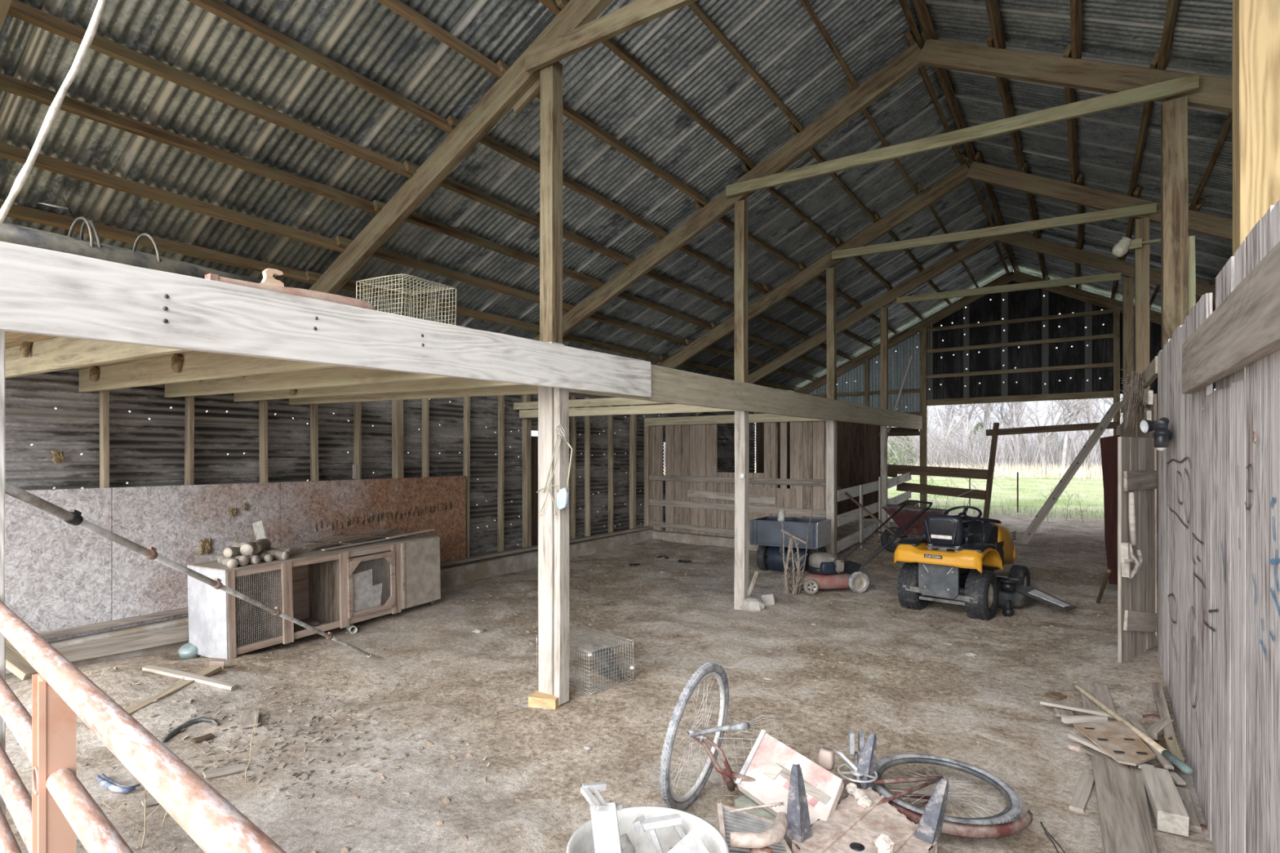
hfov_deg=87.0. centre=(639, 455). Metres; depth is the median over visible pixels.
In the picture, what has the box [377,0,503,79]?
purlin
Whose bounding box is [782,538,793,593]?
stick
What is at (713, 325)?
purlin
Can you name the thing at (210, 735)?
scrap
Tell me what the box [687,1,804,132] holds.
purlin
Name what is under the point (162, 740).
weed
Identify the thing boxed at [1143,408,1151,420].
board
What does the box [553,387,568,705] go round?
board
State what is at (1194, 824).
board
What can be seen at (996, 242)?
purlin
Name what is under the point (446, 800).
clod
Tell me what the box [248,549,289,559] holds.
log
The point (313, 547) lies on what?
board
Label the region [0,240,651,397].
beam
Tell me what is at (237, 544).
log
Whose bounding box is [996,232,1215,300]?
rafter
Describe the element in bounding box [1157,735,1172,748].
board
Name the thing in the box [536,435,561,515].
rope
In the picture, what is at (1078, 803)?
board
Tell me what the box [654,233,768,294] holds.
purlin
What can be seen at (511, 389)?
joist
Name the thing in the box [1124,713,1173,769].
board
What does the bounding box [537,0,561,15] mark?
purlin
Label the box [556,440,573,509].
fly swatter
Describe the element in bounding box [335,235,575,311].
purlin
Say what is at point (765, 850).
lump
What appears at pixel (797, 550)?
stick
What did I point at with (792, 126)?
purlin
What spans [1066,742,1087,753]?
clod
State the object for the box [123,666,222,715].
board
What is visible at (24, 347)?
nest
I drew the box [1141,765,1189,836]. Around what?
board
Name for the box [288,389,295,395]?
nest
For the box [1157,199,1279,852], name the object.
wall
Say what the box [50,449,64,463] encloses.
nest
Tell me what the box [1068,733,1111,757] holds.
board
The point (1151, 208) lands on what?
board
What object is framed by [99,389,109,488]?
stud
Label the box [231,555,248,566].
log
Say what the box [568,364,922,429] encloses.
beam
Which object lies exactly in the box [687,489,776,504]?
board
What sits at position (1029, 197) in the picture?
purlin
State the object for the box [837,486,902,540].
bar
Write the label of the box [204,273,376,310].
board
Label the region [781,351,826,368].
purlin
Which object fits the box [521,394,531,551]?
stud
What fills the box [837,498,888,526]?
fence rail
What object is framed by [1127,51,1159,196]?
purlin
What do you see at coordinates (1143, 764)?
board
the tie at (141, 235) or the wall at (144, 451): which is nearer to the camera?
the tie at (141, 235)
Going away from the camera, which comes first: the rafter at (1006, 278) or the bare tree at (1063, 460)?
the rafter at (1006, 278)
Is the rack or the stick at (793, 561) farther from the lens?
the stick at (793, 561)
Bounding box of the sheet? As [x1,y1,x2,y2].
[1099,435,1119,584]
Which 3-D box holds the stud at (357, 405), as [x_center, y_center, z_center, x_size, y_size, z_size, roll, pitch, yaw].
[-3.175,0.240,7.588,0.095,2.400,0.048,0,0,33]
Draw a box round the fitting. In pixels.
[1111,236,1160,257]
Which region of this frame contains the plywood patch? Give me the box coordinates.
[748,486,795,538]
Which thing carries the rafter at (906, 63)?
on the post at (741, 207)
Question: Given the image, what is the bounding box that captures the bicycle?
[659,662,1032,839]
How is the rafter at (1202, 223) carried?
on the post at (1142, 318)
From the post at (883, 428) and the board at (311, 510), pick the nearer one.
the board at (311, 510)
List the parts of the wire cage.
panel, panel, panel, panel, panel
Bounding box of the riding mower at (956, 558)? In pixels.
[893,506,1076,620]
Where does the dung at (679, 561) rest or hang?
on the floor at (382, 822)
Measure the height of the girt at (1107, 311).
0.083 m
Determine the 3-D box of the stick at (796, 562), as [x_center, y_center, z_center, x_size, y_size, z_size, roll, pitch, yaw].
[1.849,1.378,7.802,0.149,0.469,0.143,0,0,-34]
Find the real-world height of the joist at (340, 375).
0.185 m
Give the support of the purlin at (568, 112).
on the rafter at (516, 81)
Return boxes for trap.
[536,625,634,694]
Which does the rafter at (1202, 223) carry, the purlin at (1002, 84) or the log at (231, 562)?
the purlin at (1002, 84)
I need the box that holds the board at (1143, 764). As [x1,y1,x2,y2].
[1137,763,1154,768]
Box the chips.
[79,647,487,829]
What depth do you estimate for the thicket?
54.46 m
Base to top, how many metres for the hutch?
0.836 m
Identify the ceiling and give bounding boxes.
[0,0,1013,413]
[924,0,1232,312]
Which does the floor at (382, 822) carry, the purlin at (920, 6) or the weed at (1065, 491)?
the weed at (1065, 491)
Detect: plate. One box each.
[38,525,653,639]
[734,795,775,821]
[1120,355,1157,413]
[1212,299,1215,312]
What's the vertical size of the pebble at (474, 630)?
0.039 m
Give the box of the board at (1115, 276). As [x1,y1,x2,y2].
[896,272,1120,303]
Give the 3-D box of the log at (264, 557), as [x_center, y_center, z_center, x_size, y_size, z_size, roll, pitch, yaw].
[-3.294,0.881,5.894,0.275,0.080,0.074,0,0,41]
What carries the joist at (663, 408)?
attached to the beam at (669, 385)
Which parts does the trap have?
panel, panel, floor panel, panel, panel, trap door, panel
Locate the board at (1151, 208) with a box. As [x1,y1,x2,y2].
[831,202,1156,259]
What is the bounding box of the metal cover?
[735,729,844,825]
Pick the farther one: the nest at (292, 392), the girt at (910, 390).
the girt at (910, 390)
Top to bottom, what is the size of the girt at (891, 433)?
0.097 m
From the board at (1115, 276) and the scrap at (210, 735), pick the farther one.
the board at (1115, 276)
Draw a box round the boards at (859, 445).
[755,420,919,518]
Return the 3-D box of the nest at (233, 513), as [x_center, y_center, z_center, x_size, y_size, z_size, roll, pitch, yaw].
[-3.857,0.535,6.405,0.021,0.088,0.066,0,0,33]
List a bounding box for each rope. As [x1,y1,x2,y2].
[0,0,106,226]
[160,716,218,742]
[536,435,561,515]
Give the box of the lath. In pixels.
[780,528,806,544]
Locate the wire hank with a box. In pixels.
[555,424,567,442]
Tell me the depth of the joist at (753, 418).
11.49 m
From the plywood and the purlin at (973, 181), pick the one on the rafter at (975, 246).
the purlin at (973, 181)
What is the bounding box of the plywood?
[1073,720,1155,766]
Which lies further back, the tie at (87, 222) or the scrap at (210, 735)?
the scrap at (210, 735)
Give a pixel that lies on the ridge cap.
(910, 1)
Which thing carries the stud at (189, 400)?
on the baseboard
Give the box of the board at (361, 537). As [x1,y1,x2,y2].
[338,527,411,542]
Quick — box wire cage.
[355,273,456,324]
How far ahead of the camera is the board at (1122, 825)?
3.08 m
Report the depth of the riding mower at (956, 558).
6.77 m
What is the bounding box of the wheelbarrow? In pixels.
[880,503,948,552]
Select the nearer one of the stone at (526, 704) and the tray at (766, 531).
the stone at (526, 704)
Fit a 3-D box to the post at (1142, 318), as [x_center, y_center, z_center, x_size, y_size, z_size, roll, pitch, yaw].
[5.758,-0.503,7.737,0.136,4.405,0.136,0,0,33]
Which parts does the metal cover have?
hinge plate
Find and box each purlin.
[0,72,377,214]
[0,142,345,252]
[0,200,314,284]
[7,0,413,178]
[186,0,453,133]
[305,270,539,332]
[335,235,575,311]
[372,200,605,288]
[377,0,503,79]
[403,160,635,264]
[446,115,669,237]
[496,59,711,205]
[533,331,663,362]
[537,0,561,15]
[555,0,756,168]
[563,310,687,346]
[591,285,713,329]
[621,262,734,311]
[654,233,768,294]
[658,354,734,376]
[684,338,767,365]
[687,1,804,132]
[693,200,801,271]
[711,321,789,352]
[741,162,839,248]
[755,314,809,339]
[755,379,799,391]
[759,364,817,381]
[763,284,826,321]
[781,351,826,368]
[788,123,877,222]
[798,262,862,308]
[800,0,858,88]
[801,337,854,359]
[835,236,893,289]
[840,330,876,347]
[844,79,919,195]
[854,306,898,334]
[873,213,924,271]
[884,285,924,319]
[898,0,924,48]
[903,30,964,165]
[912,0,937,39]
[915,266,951,304]
[916,183,958,250]
[921,30,975,164]
[950,244,979,288]
[960,153,994,226]
[973,151,1004,226]
[984,0,1006,48]
[986,31,1025,171]
[986,223,1008,272]
[995,223,1018,271]
[1020,162,1041,238]
[1032,231,1048,279]
[1062,44,1078,183]
[1069,0,1081,59]
[1074,241,1080,288]
[1075,173,1084,249]
[1111,257,1120,299]
[1120,186,1141,260]
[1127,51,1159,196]
[1149,284,1159,307]
[1156,0,1179,70]
[1188,112,1232,209]
[1193,199,1204,211]
[1195,277,1215,303]
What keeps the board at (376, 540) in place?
on the hutch
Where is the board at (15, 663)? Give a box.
[4,637,38,680]
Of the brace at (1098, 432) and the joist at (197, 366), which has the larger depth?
the brace at (1098, 432)
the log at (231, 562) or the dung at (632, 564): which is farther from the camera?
the dung at (632, 564)
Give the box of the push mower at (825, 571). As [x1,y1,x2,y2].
[787,499,933,595]
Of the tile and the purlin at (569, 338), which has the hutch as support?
the tile
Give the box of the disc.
[738,472,744,479]
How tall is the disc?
0.064 m
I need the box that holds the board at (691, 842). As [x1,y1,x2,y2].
[666,829,709,852]
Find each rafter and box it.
[0,0,12,32]
[308,0,613,294]
[533,41,922,341]
[611,163,970,406]
[695,235,997,416]
[755,271,1013,413]
[917,39,1232,112]
[965,160,1232,240]
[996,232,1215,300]
[1012,270,1161,324]
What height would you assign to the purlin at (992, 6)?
0.112 m
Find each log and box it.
[217,555,238,568]
[223,546,242,557]
[231,541,262,554]
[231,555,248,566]
[240,538,271,555]
[240,555,260,564]
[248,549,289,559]
[256,551,273,562]
[262,546,292,556]
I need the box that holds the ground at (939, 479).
[306,466,1104,519]
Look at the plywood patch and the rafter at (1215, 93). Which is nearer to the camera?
the rafter at (1215, 93)
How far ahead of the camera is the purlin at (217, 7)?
4.24 m
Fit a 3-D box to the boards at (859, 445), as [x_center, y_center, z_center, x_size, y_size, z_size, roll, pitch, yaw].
[4.530,0.305,15.913,3.850,2.450,0.024,0,0,33]
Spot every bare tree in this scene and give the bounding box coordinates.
[754,422,755,466]
[919,405,949,444]
[930,410,991,447]
[933,356,979,462]
[933,404,974,451]
[940,382,996,466]
[971,402,1016,463]
[971,413,1042,446]
[977,367,1023,463]
[989,401,1047,451]
[993,364,1026,448]
[1011,398,1101,475]
[1044,324,1104,469]
[1044,377,1103,475]
[1054,399,1122,456]
[1062,399,1102,451]
[1084,395,1122,437]
[1102,394,1122,415]
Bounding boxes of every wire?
[1040,822,1058,852]
[1040,822,1065,852]
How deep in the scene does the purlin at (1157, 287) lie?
11.50 m
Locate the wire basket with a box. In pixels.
[716,715,782,796]
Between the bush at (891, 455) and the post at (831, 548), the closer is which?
the post at (831, 548)
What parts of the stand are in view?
leg, plate, leg, leg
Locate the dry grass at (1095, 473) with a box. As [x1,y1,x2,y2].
[663,460,1104,521]
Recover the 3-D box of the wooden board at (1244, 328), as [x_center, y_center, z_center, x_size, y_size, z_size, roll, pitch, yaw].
[1.808,-0.426,1.952,0.054,0.257,3.450,0,0,33]
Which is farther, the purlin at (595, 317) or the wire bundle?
the purlin at (595, 317)
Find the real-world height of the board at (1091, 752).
0.020 m
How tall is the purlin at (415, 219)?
0.106 m
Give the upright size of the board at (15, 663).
0.583 m
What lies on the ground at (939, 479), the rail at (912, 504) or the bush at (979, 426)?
the bush at (979, 426)
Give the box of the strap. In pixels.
[96,773,139,793]
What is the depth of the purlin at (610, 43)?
5.65 m
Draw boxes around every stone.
[520,702,549,710]
[740,596,765,611]
[760,592,775,605]
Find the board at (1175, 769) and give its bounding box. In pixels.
[1154,762,1181,772]
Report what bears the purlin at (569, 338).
on the rafter at (906, 63)
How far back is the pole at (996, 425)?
13.79 m
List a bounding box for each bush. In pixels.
[887,426,915,475]
[968,422,990,459]
[1005,434,1029,463]
[1031,431,1061,458]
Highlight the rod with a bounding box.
[728,801,784,813]
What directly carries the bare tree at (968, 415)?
on the ground at (939, 479)
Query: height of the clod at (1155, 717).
0.039 m
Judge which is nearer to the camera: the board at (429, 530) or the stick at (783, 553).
the board at (429, 530)
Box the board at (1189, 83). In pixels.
[725,72,1199,197]
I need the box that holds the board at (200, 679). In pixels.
[142,664,238,690]
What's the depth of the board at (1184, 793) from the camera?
3.27 m
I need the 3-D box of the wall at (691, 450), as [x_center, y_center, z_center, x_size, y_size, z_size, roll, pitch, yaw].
[1.523,0.445,11.431,3.834,2.069,0.028,0,0,41]
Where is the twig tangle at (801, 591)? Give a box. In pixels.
[787,564,806,594]
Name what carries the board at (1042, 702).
on the board at (1059, 712)
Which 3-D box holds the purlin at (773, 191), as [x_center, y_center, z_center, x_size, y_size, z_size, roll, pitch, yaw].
[1.994,-3.027,8.427,0.077,0.105,3.274,0,0,34]
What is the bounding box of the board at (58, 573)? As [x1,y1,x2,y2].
[4,487,111,642]
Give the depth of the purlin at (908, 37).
7.12 m
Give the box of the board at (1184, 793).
[1175,786,1202,833]
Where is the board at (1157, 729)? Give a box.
[1146,717,1173,740]
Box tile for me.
[252,520,268,540]
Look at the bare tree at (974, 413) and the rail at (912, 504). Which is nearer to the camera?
the rail at (912, 504)
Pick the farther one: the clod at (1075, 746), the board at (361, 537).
the board at (361, 537)
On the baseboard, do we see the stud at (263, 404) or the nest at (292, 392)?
the stud at (263, 404)
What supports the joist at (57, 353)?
attached to the wall at (144, 451)
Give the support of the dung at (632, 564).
on the floor at (382, 822)
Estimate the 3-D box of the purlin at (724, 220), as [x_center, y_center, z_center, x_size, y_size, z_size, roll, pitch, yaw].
[1.531,-2.758,8.712,0.077,0.115,3.307,0,0,34]
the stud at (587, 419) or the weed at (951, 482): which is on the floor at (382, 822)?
the weed at (951, 482)
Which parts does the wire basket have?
panel, rim panel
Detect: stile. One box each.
[859,484,863,548]
[878,476,881,537]
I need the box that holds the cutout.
[259,268,284,286]
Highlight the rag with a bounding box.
[619,833,635,852]
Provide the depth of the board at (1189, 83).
5.79 m
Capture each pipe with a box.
[2,222,262,280]
[344,624,357,633]
[729,811,787,848]
[777,509,785,521]
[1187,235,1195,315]
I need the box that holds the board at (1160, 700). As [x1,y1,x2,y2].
[1151,682,1178,752]
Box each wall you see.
[4,368,755,556]
[643,420,837,554]
[807,271,1215,532]
[1116,393,1156,635]
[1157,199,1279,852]
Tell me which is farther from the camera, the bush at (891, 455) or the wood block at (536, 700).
the bush at (891, 455)
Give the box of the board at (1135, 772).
[1128,764,1157,852]
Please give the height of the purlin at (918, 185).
0.104 m
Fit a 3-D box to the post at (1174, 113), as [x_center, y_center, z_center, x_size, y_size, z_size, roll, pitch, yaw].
[4.099,-0.503,5.177,0.155,4.405,0.156,0,0,33]
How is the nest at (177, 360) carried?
attached to the joist at (197, 366)
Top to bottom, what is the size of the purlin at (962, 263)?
0.108 m
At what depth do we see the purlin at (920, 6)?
5.87 m
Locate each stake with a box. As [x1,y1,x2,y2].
[968,478,970,506]
[1017,471,1018,512]
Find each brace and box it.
[512,76,540,114]
[887,355,912,432]
[1017,401,1121,544]
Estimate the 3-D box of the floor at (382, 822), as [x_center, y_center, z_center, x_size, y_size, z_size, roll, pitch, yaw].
[3.040,1.582,7.338,15.000,0.378,20.600,0,0,33]
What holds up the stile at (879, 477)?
on the floor at (382, 822)
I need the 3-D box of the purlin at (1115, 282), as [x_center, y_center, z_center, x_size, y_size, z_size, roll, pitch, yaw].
[8.329,-3.038,11.823,0.078,0.109,3.829,0,0,33]
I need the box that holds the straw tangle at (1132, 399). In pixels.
[1118,368,1148,435]
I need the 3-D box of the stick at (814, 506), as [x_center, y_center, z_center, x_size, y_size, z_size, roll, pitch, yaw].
[1.895,1.089,7.776,0.226,1.034,0.086,0,0,33]
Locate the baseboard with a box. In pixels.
[5,528,826,679]
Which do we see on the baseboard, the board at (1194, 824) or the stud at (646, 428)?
the stud at (646, 428)
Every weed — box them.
[102,733,168,848]
[161,761,187,827]
[222,704,262,783]
[927,459,947,504]
[933,482,958,507]
[1062,491,1073,520]
[1073,495,1088,522]
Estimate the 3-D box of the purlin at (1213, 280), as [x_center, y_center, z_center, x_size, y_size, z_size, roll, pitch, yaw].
[9.249,-2.511,11.230,0.077,0.104,3.808,0,0,34]
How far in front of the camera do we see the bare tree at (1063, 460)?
49.64 m
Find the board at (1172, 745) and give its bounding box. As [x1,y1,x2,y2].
[1164,735,1184,762]
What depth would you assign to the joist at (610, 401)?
8.88 m
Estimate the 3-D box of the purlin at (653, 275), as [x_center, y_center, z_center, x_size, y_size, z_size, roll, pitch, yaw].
[0.705,-2.269,9.281,0.081,0.107,3.265,0,0,33]
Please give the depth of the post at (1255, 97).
2.58 m
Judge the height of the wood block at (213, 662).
0.090 m
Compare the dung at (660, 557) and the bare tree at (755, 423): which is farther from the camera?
the bare tree at (755, 423)
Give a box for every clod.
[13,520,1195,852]
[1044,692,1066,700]
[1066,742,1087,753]
[1142,714,1159,721]
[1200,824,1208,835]
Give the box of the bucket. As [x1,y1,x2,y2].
[178,642,200,660]
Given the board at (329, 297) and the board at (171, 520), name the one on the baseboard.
the board at (171, 520)
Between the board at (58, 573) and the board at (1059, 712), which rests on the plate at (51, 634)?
the board at (58, 573)
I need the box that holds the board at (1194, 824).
[1181,794,1201,831]
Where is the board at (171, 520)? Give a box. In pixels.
[111,482,279,630]
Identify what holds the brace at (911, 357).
attached to the brace
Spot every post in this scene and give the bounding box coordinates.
[0,330,5,817]
[537,342,564,694]
[539,61,562,343]
[733,200,748,382]
[733,410,749,609]
[826,266,836,399]
[826,419,836,555]
[880,306,888,409]
[880,425,887,532]
[920,327,927,507]
[1112,309,1119,435]
[1122,276,1133,436]
[1134,217,1150,437]
[1160,96,1188,350]
[1231,0,1279,256]
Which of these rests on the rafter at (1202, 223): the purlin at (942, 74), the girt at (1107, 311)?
the purlin at (942, 74)
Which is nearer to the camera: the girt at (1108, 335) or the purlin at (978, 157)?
the purlin at (978, 157)
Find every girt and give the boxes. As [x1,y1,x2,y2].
[808,388,919,397]
[878,431,919,436]
[903,412,919,415]
[926,308,1115,332]
[926,333,1113,353]
[926,362,1113,378]
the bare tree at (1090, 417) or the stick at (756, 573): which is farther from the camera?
the bare tree at (1090, 417)
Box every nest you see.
[18,341,31,357]
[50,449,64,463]
[88,366,99,382]
[170,354,183,373]
[198,538,212,555]
[229,507,236,516]
[242,503,248,511]
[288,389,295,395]
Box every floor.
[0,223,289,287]
[5,512,1215,852]
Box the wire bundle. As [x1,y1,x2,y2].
[293,528,404,551]
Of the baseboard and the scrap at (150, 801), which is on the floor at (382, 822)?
the scrap at (150, 801)
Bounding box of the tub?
[566,805,728,852]
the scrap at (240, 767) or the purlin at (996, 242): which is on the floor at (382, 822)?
the scrap at (240, 767)
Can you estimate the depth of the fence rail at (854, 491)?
11.06 m
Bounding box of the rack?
[631,813,685,852]
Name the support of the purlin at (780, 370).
on the rafter at (975, 246)
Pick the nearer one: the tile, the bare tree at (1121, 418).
the tile
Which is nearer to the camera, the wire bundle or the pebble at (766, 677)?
the pebble at (766, 677)
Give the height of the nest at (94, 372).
0.115 m
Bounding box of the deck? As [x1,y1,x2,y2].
[4,331,198,368]
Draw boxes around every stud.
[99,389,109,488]
[184,395,194,484]
[258,400,267,482]
[310,404,319,480]
[353,401,361,479]
[391,400,403,478]
[422,398,429,477]
[462,396,470,562]
[497,395,504,555]
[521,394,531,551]
[569,395,576,542]
[584,397,590,537]
[607,405,613,533]
[629,404,636,528]
[644,426,650,526]
[864,359,869,406]
[930,321,932,353]
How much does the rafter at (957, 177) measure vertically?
3.055 m
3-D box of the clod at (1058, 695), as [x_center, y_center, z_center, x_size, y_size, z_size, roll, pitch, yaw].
[2.812,1.629,4.563,0.128,0.047,0.118,0,0,33]
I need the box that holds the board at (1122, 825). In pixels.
[1091,755,1151,852]
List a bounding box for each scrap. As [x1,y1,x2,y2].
[141,796,159,807]
[191,733,213,742]
[202,763,246,778]
[239,711,259,728]
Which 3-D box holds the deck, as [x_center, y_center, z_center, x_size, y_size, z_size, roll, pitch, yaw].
[-2.995,-0.691,4.587,3.650,0.078,3.764,0,0,33]
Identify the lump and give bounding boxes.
[749,846,772,852]
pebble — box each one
[472,627,484,632]
[583,745,591,750]
[763,676,773,679]
[964,652,978,656]
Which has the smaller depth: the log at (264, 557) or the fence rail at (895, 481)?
the log at (264, 557)
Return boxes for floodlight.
[1138,417,1172,450]
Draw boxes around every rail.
[648,475,826,486]
[649,498,826,517]
[649,520,734,534]
[837,478,889,502]
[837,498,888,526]
[837,517,889,552]
[877,497,918,506]
[880,463,987,479]
[880,471,897,477]
[887,472,911,488]
[887,490,911,504]
[896,482,986,499]
[986,421,1119,435]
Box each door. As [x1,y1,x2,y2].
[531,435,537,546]
[1117,436,1157,662]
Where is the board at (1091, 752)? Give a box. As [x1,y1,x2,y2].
[1080,746,1113,759]
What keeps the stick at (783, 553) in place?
on the floor at (382, 822)
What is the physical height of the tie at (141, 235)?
0.261 m
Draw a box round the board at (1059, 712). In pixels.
[1053,706,1074,717]
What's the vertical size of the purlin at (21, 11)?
0.104 m
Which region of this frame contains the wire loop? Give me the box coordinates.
[1252,431,1256,444]
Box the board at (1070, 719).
[1061,715,1107,723]
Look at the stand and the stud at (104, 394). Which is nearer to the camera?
the stand
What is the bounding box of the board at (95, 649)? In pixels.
[5,625,188,674]
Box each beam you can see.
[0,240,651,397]
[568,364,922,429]
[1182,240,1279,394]
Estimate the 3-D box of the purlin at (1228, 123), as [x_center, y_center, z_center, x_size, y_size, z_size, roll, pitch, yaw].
[5.303,-2.772,6.229,0.079,0.110,3.302,0,0,33]
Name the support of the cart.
on the floor at (382, 822)
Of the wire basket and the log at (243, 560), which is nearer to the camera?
the wire basket
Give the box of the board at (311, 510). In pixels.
[280,475,466,568]
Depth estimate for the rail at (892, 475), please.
14.61 m
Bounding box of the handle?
[1072,683,1193,775]
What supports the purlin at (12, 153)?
on the rafter at (516, 81)
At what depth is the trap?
4.93 m
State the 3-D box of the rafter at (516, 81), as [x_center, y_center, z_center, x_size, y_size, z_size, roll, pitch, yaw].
[-1.583,-2.259,5.274,6.036,3.069,0.082,0,0,33]
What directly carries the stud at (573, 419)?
on the baseboard
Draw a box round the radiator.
[716,803,791,852]
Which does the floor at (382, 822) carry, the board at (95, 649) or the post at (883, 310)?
the board at (95, 649)
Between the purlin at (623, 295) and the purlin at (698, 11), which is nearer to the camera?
the purlin at (698, 11)
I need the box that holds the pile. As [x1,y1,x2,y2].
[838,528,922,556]
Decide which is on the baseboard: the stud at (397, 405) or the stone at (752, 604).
the stud at (397, 405)
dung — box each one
[628,563,640,566]
[656,555,668,559]
[677,560,692,563]
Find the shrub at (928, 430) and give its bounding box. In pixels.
[887,405,1015,489]
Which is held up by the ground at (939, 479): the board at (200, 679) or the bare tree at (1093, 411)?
the bare tree at (1093, 411)
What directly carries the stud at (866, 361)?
on the girt at (913, 413)
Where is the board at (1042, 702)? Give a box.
[1040,700,1113,718]
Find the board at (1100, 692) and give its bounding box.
[1077,680,1115,712]
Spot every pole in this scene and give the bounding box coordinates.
[4,481,374,657]
[982,422,999,518]
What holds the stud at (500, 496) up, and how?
on the baseboard
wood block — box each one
[208,658,225,669]
[351,464,359,479]
[528,690,561,709]
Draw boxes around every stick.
[747,571,758,597]
[779,519,790,593]
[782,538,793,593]
[785,529,797,591]
[791,555,804,595]
[793,506,814,595]
[794,538,807,595]
[956,488,973,497]
[1096,568,1111,603]
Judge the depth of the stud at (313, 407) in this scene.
7.14 m
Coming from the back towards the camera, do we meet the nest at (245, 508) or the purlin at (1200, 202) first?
the purlin at (1200, 202)
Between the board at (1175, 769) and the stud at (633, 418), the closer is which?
the board at (1175, 769)
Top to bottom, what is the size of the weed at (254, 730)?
0.370 m
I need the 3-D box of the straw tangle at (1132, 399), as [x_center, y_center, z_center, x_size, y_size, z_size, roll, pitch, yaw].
[4.654,-0.505,6.382,0.193,0.631,1.122,0,0,33]
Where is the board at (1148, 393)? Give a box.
[1143,388,1153,404]
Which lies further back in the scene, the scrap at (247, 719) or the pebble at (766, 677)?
the pebble at (766, 677)
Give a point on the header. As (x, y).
(1100, 394)
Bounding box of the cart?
[750,515,831,572]
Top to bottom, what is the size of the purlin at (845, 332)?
0.113 m
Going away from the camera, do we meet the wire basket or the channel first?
the channel
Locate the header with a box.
[926,391,1113,405]
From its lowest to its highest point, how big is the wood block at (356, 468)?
0.158 m
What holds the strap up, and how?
on the floor at (382, 822)
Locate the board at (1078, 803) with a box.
[1069,773,1094,813]
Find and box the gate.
[0,600,286,852]
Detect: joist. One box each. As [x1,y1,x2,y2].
[4,337,189,377]
[79,351,342,391]
[164,366,456,397]
[233,377,524,401]
[288,384,569,404]
[513,397,667,409]
[519,404,734,417]
[644,413,826,426]
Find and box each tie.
[37,195,102,248]
[132,232,160,262]
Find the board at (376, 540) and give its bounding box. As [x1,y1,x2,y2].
[321,535,407,551]
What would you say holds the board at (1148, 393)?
attached to the wall plate at (1214, 302)
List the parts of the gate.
rail, rail, rail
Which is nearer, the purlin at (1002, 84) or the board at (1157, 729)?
the board at (1157, 729)
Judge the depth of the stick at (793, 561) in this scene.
7.86 m
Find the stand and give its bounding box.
[786,733,948,852]
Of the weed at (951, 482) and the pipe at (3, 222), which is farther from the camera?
the weed at (951, 482)
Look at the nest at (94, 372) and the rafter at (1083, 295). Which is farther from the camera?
the rafter at (1083, 295)
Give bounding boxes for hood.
[961,516,1016,564]
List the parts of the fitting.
globe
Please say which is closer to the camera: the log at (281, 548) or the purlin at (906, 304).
the log at (281, 548)
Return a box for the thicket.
[614,404,1121,474]
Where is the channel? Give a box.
[580,782,622,852]
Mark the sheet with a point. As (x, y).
(1108, 445)
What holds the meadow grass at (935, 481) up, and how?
on the ground at (939, 479)
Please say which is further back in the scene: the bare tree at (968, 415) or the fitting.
the bare tree at (968, 415)
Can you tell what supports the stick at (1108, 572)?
on the floor at (382, 822)
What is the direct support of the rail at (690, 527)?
attached to the wall at (691, 450)
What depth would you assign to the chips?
3.92 m
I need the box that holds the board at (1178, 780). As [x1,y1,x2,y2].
[1168,771,1186,785]
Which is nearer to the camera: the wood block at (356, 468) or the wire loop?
the wire loop
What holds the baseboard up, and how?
attached to the wall at (144, 451)
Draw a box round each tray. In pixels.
[750,515,827,549]
[881,503,948,536]
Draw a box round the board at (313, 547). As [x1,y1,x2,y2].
[302,533,387,548]
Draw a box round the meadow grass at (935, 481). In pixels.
[887,477,1103,519]
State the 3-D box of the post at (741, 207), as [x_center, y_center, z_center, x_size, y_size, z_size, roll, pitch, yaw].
[1.076,-1.734,7.170,0.114,1.924,0.115,0,0,33]
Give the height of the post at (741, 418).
2.445 m
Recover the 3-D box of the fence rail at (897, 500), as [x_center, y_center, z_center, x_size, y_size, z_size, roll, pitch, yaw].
[5.244,0.881,13.671,0.028,0.264,2.608,0,0,32]
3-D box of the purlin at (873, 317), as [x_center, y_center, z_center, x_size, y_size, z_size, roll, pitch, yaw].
[5.018,-2.764,14.017,0.077,0.102,3.811,0,0,33]
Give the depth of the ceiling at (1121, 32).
6.64 m
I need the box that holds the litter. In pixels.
[7,523,1195,852]
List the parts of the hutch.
panel, rail, rail, rail, door, plywood door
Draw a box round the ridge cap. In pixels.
[909,0,1013,268]
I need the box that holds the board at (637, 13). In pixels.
[525,0,697,72]
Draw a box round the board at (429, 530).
[386,528,435,538]
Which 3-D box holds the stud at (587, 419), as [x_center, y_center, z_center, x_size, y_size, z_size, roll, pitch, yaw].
[-0.865,0.240,11.101,0.098,2.400,0.044,0,0,33]
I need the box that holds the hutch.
[186,533,440,659]
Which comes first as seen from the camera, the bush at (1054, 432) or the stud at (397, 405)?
the stud at (397, 405)
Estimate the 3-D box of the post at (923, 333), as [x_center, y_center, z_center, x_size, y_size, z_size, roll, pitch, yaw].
[6.172,-0.656,14.691,0.136,4.272,0.116,0,0,33]
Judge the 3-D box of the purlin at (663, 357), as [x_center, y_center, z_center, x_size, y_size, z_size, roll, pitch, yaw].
[1.265,-1.631,12.540,0.075,0.101,3.308,0,0,34]

